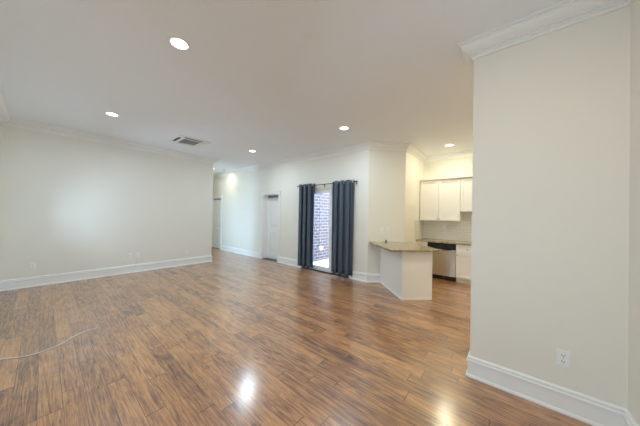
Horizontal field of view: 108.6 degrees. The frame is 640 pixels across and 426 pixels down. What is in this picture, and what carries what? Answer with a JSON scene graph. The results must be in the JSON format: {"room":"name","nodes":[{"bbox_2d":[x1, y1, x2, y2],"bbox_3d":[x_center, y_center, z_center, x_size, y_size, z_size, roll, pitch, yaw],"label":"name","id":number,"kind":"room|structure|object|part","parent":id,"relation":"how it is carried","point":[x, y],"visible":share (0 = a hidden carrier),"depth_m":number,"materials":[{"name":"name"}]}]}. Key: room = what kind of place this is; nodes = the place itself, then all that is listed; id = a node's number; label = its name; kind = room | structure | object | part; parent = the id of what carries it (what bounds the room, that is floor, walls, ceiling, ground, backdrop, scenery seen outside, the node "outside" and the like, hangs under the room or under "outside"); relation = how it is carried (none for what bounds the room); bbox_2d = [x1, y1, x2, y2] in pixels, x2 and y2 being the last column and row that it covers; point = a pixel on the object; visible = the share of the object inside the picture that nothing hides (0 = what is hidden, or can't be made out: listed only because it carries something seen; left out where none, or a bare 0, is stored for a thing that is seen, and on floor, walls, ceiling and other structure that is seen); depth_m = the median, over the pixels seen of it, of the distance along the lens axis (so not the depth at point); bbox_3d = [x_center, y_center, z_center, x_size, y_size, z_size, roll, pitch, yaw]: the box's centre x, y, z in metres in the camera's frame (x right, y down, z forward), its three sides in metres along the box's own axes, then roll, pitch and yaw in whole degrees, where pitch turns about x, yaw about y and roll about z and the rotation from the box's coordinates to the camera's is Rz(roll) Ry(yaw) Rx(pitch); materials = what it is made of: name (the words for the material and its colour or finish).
{"room":"empty living room","nodes":[
{"label":"empty living room","id":0,"kind":"room"},
{"bbox_2d":[0,123,0,153],"bbox_3d":[-2.925,-0.128,1.668,7.914,3.172,0.150,1,-1,40],"label":"wall","id":1,"kind":"structure","parent":0,"point":[0,123],"depth_m":4.14,"materials":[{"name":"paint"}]},
{"bbox_2d":[0,81,11,124],"bbox_3d":[-2.761,-1.639,1.750,7.794,0.142,0.124,1,-1,40],"label":"trim","id":2,"kind":"structure","parent":1,"relation":"attached to","point":[5,114],"depth_m":3.73,"materials":[{"name":"paint"}]},
{"bbox_2d":[0,125,212,280],"bbox_3d":[-4.637,-0.124,5.708,0.120,3.172,3.883,1,-1,40],"label":"wall","id":3,"kind":"structure","parent":0,"point":[67,204],"depth_m":5.09,"materials":[{"name":"paint"}]},
{"bbox_2d":[29,263,35,269],"bbox_3d":[-5.590,1.032,4.473,0.011,0.124,0.076,1,-1,40],"label":"wall outlet","id":4,"kind":"object","parent":3,"relation":"attached to","point":[31,265],"visible":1,"depth_m":4.47,"materials":[{"name":"white plastic"}]},
{"bbox_2d":[0,255,211,290],"bbox_3d":[-4.600,1.367,5.657,0.030,0.191,3.913,1,-1,40],"label":"baseboard","id":5,"kind":"structure","parent":3,"relation":"attached to","point":[19,283],"depth_m":5.11,"materials":[{"name":"paint"}]},
{"bbox_2d":[3,118,218,163],"bbox_3d":[-4.474,-1.635,5.692,0.124,0.142,4.007,1,-1,40],"label":"trim","id":6,"kind":"structure","parent":3,"relation":"attached to","point":[14,122],"depth_m":5.13,"materials":[{"name":"paint"}]},
{"bbox_2d":[0,0,563,173],"bbox_3d":[-1.411,-1.710,5.300,12.470,0.120,7.610,1,-1,40],"label":"ceiling","id":7,"kind":"structure","parent":0,"point":[248,79],"depth_m":2.68,"materials":[{"name":"paint"}]},
{"bbox_2d":[104,111,119,116],"bbox_3d":[-3.585,-1.701,3.963,0.200,0.008,0.200,1,-1,40],"label":"recessed light","id":8,"kind":"object","parent":7,"relation":"in","point":[105,112],"visible":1,"depth_m":3.97,"materials":[{"name":"white glass"}]},
{"bbox_2d":[167,36,190,50],"bbox_3d":[-1.392,-1.673,2.276,0.200,0.008,0.200,1,-1,40],"label":"recessed light","id":9,"kind":"object","parent":7,"relation":"in","point":[179,43],"visible":1,"depth_m":2.27,"materials":[{"name":"white glass"}]},
{"bbox_2d":[168,134,210,147],"bbox_3d":[-3.061,-1.666,5.387,0.680,0.032,0.680,1,-1,40],"label":"ceiling vent","id":10,"kind":"object","parent":7,"relation":"attached to","point":[181,139],"visible":1,"depth_m":5.32,"materials":[{"name":"white plastic"}]},
{"bbox_2d":[179,139,198,144],"bbox_3d":[-3.061,-1.655,5.387,0.340,0.008,0.340,1,-1,40],"label":"grille","id":11,"kind":"object","parent":10,"relation":"attached to","point":[186,141],"depth_m":5.36,"materials":[{"name":"white metal"}]},
{"bbox_2d":[339,126,348,129],"bbox_3d":[0.462,-1.617,4.388,0.200,0.008,0.200,1,-1,40],"label":"recessed light","id":12,"kind":"object","parent":7,"relation":"in","point":[341,127],"visible":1,"depth_m":4.39,"materials":[{"name":"white glass"}]},
{"bbox_2d":[213,149,368,273],"bbox_3d":[-1.940,-0.049,7.920,8.100,3.172,0.240,1,-1,40],"label":"wall","id":13,"kind":"structure","parent":0,"point":[241,192],"depth_m":6.96,"materials":[{"name":"paint"}]},
{"bbox_2d":[211,195,222,249],"bbox_3d":[-4.364,0.386,9.903,0.993,2.244,0.264,1,-1,40],"label":"door","id":14,"kind":"structure","parent":13,"relation":"in","point":[217,200],"depth_m":9.87,"materials":[{"name":"paint"}]},
{"bbox_2d":[221,245,259,257],"bbox_3d":[-3.059,1.426,8.634,2.645,0.191,0.030,1,-1,40],"label":"baseboard","id":15,"kind":"structure","parent":13,"relation":"attached to","point":[225,248],"depth_m":8.50,"materials":[{"name":"paint"}]},
{"bbox_2d":[260,191,280,262],"bbox_3d":[-1.557,0.419,7.575,0.988,2.244,0.264,1,-1,40],"label":"door","id":16,"kind":"structure","parent":13,"relation":"in","point":[270,205],"depth_m":7.74,"materials":[{"name":"painted wood"},{"name":"metal"}]},
{"bbox_2d":[279,256,301,267],"bbox_3d":[-0.890,1.452,6.835,0.990,0.191,0.030,1,-1,40],"label":"baseboard","id":17,"kind":"structure","parent":13,"relation":"attached to","point":[283,260],"depth_m":6.86,"materials":[{"name":"paint"}]},
{"bbox_2d":[213,141,368,177],"bbox_3d":[-2.007,-1.567,7.778,8.151,0.142,0.124,1,-1,40],"label":"trim","id":18,"kind":"structure","parent":13,"relation":"attached to","point":[365,145],"depth_m":6.51,"materials":[{"name":"paint"}]},
{"bbox_2d":[302,189,348,277],"bbox_3d":[0.197,0.465,6.127,1.550,2.195,0.252,1,-1,40],"label":"door","id":19,"kind":"structure","parent":13,"relation":"in","point":[323,269],"depth_m":5.98,"materials":[{"name":"plastic"}]},
{"bbox_3d":[-0.036,0.483,6.241,0.945,2.108,0.037,1,-1,40],"label":"sliding panel","id":20,"kind":"part","parent":19,"relation":"part of","materials":[{"name":"glass"}]},
{"bbox_2d":[297,180,357,186],"bbox_3d":[0.128,-0.731,5.995,1.982,0.070,0.112,1,-1,40],"label":"curtain rod","id":21,"kind":"object","parent":13,"relation":"attached to","point":[356,181],"visible":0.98,"depth_m":5.84,"materials":[{"name":"black metal"}]},
{"bbox_2d":[297,184,314,267],"bbox_3d":[-0.389,0.340,6.348,0.535,2.275,0.122,1,-1,40],"label":"curtain","id":22,"kind":"object","parent":21,"relation":"hanging from","point":[306,193],"visible":0.99,"depth_m":6.32,"materials":[{"name":"fabric"}]},
{"bbox_2d":[331,180,353,275],"bbox_3d":[0.529,0.346,5.589,0.625,2.265,0.128,1,-1,40],"label":"curtain","id":23,"kind":"object","parent":21,"relation":"hanging from","point":[342,193],"visible":1,"depth_m":5.55,"materials":[{"name":"fabric"}]},
{"bbox_2d":[349,271,366,281],"bbox_3d":[0.885,1.473,5.363,0.482,0.191,0.030,1,-1,40],"label":"baseboard","id":24,"kind":"structure","parent":13,"relation":"attached to","point":[359,276],"depth_m":5.34,"materials":[{"name":"paint"}]},
{"bbox_2d":[0,247,591,425],"bbox_3d":[-1.476,1.551,5.269,12.470,0.060,7.610,1,-1,40],"label":"floor","id":25,"kind":"structure","parent":0,"point":[231,339],"depth_m":2.47,"materials":[{"name":"brown wood"}]},
{"bbox_2d":[0,328,96,359],"bbox_3d":[-3.057,1.458,2.502,0.332,0.010,0.938,1,-1,40],"label":"cable","id":26,"kind":"object","parent":25,"relation":"on","point":[94,328],"visible":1,"depth_m":2.44,"materials":[{"name":"white plastic"}]},
{"bbox_2d":[380,248,432,299],"bbox_3d":[1.706,1.136,4.724,0.575,0.885,1.124,1,-1,-5],"label":"base cabinet","id":27,"kind":"object","parent":25,"relation":"on","point":[408,275],"visible":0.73,"depth_m":4.19,"materials":[{"name":"paint"}]},
{"bbox_3d":[1.417,1.562,4.680,0.009,0.022,1.096,1,-1,-5],"label":"trim","id":28,"kind":"part","parent":27,"relation":"part of","materials":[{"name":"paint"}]},
{"bbox_3d":[1.436,1.131,4.689,0.012,0.885,1.088,1,-1,-5],"label":"panel","id":29,"kind":"part","parent":27,"relation":"part of","materials":[{"name":"paint"}]},
{"bbox_3d":[1.492,1.127,4.144,0.027,0.885,0.008,1,-1,-5],"label":"corner trim","id":30,"kind":"part","parent":27,"relation":"part of","materials":[{"name":"paint"}]},
{"bbox_2d":[369,242,442,251],"bbox_3d":[1.656,0.675,4.674,0.970,0.034,1.224,1,-1,-5],"label":"countertop","id":31,"kind":"structure","parent":27,"relation":"on","point":[389,246],"depth_m":4.39,"materials":[{"name":"stone"}]},
{"bbox_3d":[1.760,1.132,4.179,0.540,0.885,0.013,1,-1,-5],"label":"panel","id":32,"kind":"part","parent":27,"relation":"part of","materials":[{"name":"paint"}]},
{"bbox_3d":[2.030,1.138,4.194,0.028,0.885,0.008,1,-1,-5],"label":"corner trim","id":33,"kind":"part","parent":27,"relation":"part of","materials":[{"name":"paint"}]},
{"bbox_2d":[416,241,427,245],"bbox_3d":[2.763,1.171,6.078,0.282,0.884,0.669,1,-1,40],"label":"base cabinet","id":34,"kind":"object","parent":25,"relation":"on","point":[417,242],"visible":0.09,"depth_m":5.84,"materials":[{"name":"paint"}]},
{"bbox_2d":[428,242,455,281],"bbox_3d":[3.101,1.177,5.774,0.616,0.880,0.667,1,-1,40],"label":"dishwasher","id":35,"kind":"object","parent":25,"relation":"on","point":[443,263],"visible":0.59,"depth_m":5.50,"materials":[{"name":"silver metal"}]},
{"bbox_3d":[2.930,0.804,5.563,0.616,0.130,0.043,1,-1,40],"label":"control panel","id":36,"kind":"part","parent":35,"relation":"part of","materials":[{"name":"black plastic"}]},
{"bbox_3d":[2.924,1.186,5.561,0.616,0.626,0.040,1,-1,40],"label":"door panel","id":37,"kind":"part","parent":35,"relation":"part of","materials":[{"name":"silver metal"}]},
{"bbox_2d":[456,244,470,283],"bbox_3d":[3.531,1.180,5.441,0.458,0.884,0.669,1,-1,40],"label":"base cabinet","id":38,"kind":"object","parent":25,"relation":"on","point":[463,252],"visible":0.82,"depth_m":5.27,"materials":[{"name":"paint"}]},
{"bbox_3d":[3.349,0.832,5.217,0.453,0.162,0.019,1,-1,40],"label":"drawer","id":39,"kind":"part","parent":38,"relation":"part of","materials":[{"name":"paint"}]},
{"bbox_3d":[3.342,1.218,5.214,0.453,0.581,0.019,1,-1,40],"label":"cabinet door","id":40,"kind":"part","parent":38,"relation":"part of","materials":[{"name":"paint"}]},
{"bbox_3d":[4.324,1.189,4.783,0.626,0.884,0.669,1,-1,40],"label":"base cabinet","id":41,"kind":"object","parent":25,"relation":"on","visible":0},
{"bbox_2d":[415,238,470,245],"bbox_3d":[3.632,0.720,5.379,2.504,0.034,0.654,1,-1,40],"label":"countertop","id":42,"kind":"structure","parent":41,"relation":"on","point":[421,239],"depth_m":5.66,"materials":[{"name":"stone"}]},
{"bbox_2d":[367,149,405,273],"bbox_3d":[1.524,-0.005,5.365,0.865,3.172,0.171,1,-1,-5],"label":"wall","id":43,"kind":"structure","parent":0,"point":[387,168],"depth_m":5.28,"materials":[{"name":"paint"}]},
{"bbox_2d":[367,274,379,282],"bbox_3d":[1.503,1.484,5.251,0.890,0.191,0.030,1,-1,-5],"label":"baseboard","id":44,"kind":"structure","parent":43,"relation":"attached to","point":[370,277],"depth_m":5.22,"materials":[{"name":"paint"}]},
{"bbox_2d":[369,141,410,150],"bbox_3d":[1.567,-1.520,5.233,0.968,0.142,0.124,1,-1,-5],"label":"trim","id":45,"kind":"structure","parent":43,"relation":"attached to","point":[372,144],"depth_m":5.23,"materials":[{"name":"paint"}]},
{"bbox_2d":[404,151,423,242],"bbox_3d":[2.381,0.018,6.012,0.240,3.172,1.605,1,-1,40],"label":"wall","id":46,"kind":"structure","parent":0,"point":[414,173],"depth_m":5.71,"materials":[{"name":"paint"}]},
{"bbox_2d":[406,144,427,161],"bbox_3d":[2.487,-1.496,5.833,0.124,0.142,1.507,1,-1,40],"label":"trim","id":47,"kind":"structure","parent":46,"relation":"attached to","point":[411,149],"depth_m":5.74,"materials":[{"name":"paint"}]},
{"bbox_2d":[415,220,422,239],"bbox_3d":[2.654,0.441,6.151,0.010,0.500,0.724,1,-1,40],"label":"backsplash","id":48,"kind":"structure","parent":46,"relation":"attached to","point":[418,223],"depth_m":6.09,"materials":[{"name":"tile"}]},
{"bbox_2d":[424,157,472,178],"bbox_3d":[4.337,0.051,5.335,3.635,3.172,0.150,1,-1,40],"label":"wall","id":49,"kind":"structure","parent":0,"point":[459,167],"depth_m":6.05,"materials":[{"name":"paint"}]},
{"bbox_2d":[420,177,461,220],"bbox_3d":[3.135,-0.339,5.981,0.928,1.075,0.404,1,-1,40],"label":"upper cabinet","id":50,"kind":"object","parent":49,"relation":"attached to","point":[439,197],"visible":0.99,"depth_m":5.83,"materials":[{"name":"paint"}]},
{"bbox_3d":[2.857,-0.325,6.020,0.445,1.032,0.019,1,-1,40],"label":"cabinet door","id":51,"kind":"part","parent":50,"relation":"part of","materials":[{"name":"paint"}]},
{"bbox_3d":[3.145,-0.860,5.986,0.928,0.033,0.404,1,-1,40],"label":"moulding","id":52,"kind":"part","parent":50,"relation":"part of","materials":[{"name":"paint"}]},
{"bbox_3d":[3.215,-0.321,5.723,0.471,1.032,0.019,1,-1,40],"label":"cabinet door","id":53,"kind":"part","parent":50,"relation":"part of","materials":[{"name":"paint"}]},
{"bbox_2d":[423,212,471,241],"bbox_3d":[3.849,0.342,5.628,2.493,0.734,0.010,1,-1,40],"label":"backsplash","id":54,"kind":"structure","parent":49,"relation":"attached to","point":[455,230],"depth_m":5.98,"materials":[{"name":"tile"}]},
{"bbox_2d":[424,150,472,162],"bbox_3d":[4.222,-1.467,5.292,3.485,0.142,0.124,1,-1,40],"label":"trim","id":55,"kind":"structure","parent":49,"relation":"attached to","point":[462,154],"depth_m":5.98,"materials":[{"name":"paint"}]},
{"bbox_2d":[460,176,471,211],"bbox_3d":[3.789,-0.448,5.441,0.760,0.840,0.404,1,-1,40],"label":"upper cabinet","id":56,"kind":"object","parent":49,"relation":"attached to","point":[466,181],"visible":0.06,"depth_m":5.50,"materials":[{"name":"paint"}]},
{"bbox_2d":[470,5,630,408],"bbox_3d":[2.281,-0.026,1.603,2.037,3.172,0.122,1,-1,40],"label":"wall","id":57,"kind":"structure","parent":0,"point":[550,242],"depth_m":1.85,"materials":[{"name":"paint"}]},
{"bbox_2d":[457,45,473,65],"bbox_3d":[1.479,-1.550,2.308,0.124,0.142,0.370,1,-1,40],"label":"trim","id":58,"kind":"structure","parent":57,"relation":"attached to","point":[466,59],"depth_m":2.30,"materials":[{"name":"paint"}]},
{"bbox_2d":[457,0,629,59],"bbox_3d":[1.757,-1.548,1.917,1.051,0.142,0.124,1,-1,40],"label":"trim","id":59,"kind":"structure","parent":57,"relation":"attached to","point":[566,13],"depth_m":1.88,"materials":[{"name":"paint"}]},
{"bbox_2d":[466,355,626,425],"bbox_3d":[1.764,1.458,1.895,0.957,0.191,0.030,1,-1,40],"label":"baseboard","id":60,"kind":"structure","parent":57,"relation":"attached to","point":[592,411],"depth_m":1.84,"materials":[{"name":"paint"}]},
{"bbox_2d":[556,348,569,367],"bbox_3d":[1.903,1.137,1.800,0.076,0.124,0.011,1,-1,40],"label":"wall outlet","id":61,"kind":"object","parent":57,"relation":"attached to","point":[562,357],"visible":1,"depth_m":1.80,"materials":[{"name":"white plastic"}]},
{"bbox_2d":[628,0,639,425],"bbox_3d":[1.180,-0.060,0.302,0.150,3.172,3.288,1,-1,40],"label":"wall","id":62,"kind":"structure","parent":0,"point":[634,172],"depth_m":1.55,"materials":[{"name":"paint"}]},
{"bbox_2d":[623,409,637,425],"bbox_3d":[1.129,1.431,0.403,0.030,0.191,3.138,1,-1,40],"label":"baseboard","id":63,"kind":"structure","parent":62,"relation":"attached to","point":[629,421],"depth_m":1.55,"materials":[{"name":"paint"}]},
{"label":"outside","id":64,"kind":"structure","parent":0,"visible":0},
{"bbox_2d":[313,259,328,266],"bbox_3d":[1.487,1.714,7.802,2.420,0.100,4.023,1,-1,40],"label":"patio","id":65,"kind":"structure","parent":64,"point":[324,263],"depth_m":7.45,"materials":[{"name":"concrete"}]},
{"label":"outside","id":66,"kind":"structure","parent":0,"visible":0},
{"bbox_2d":[313,193,329,261],"bbox_3d":[0.509,-0.178,8.663,0.220,3.660,4.023,1,-1,40],"label":"brick","id":67,"kind":"object","parent":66,"point":[322,201],"depth_m":7.95,"materials":[{"name":"white brick"}]}
]}

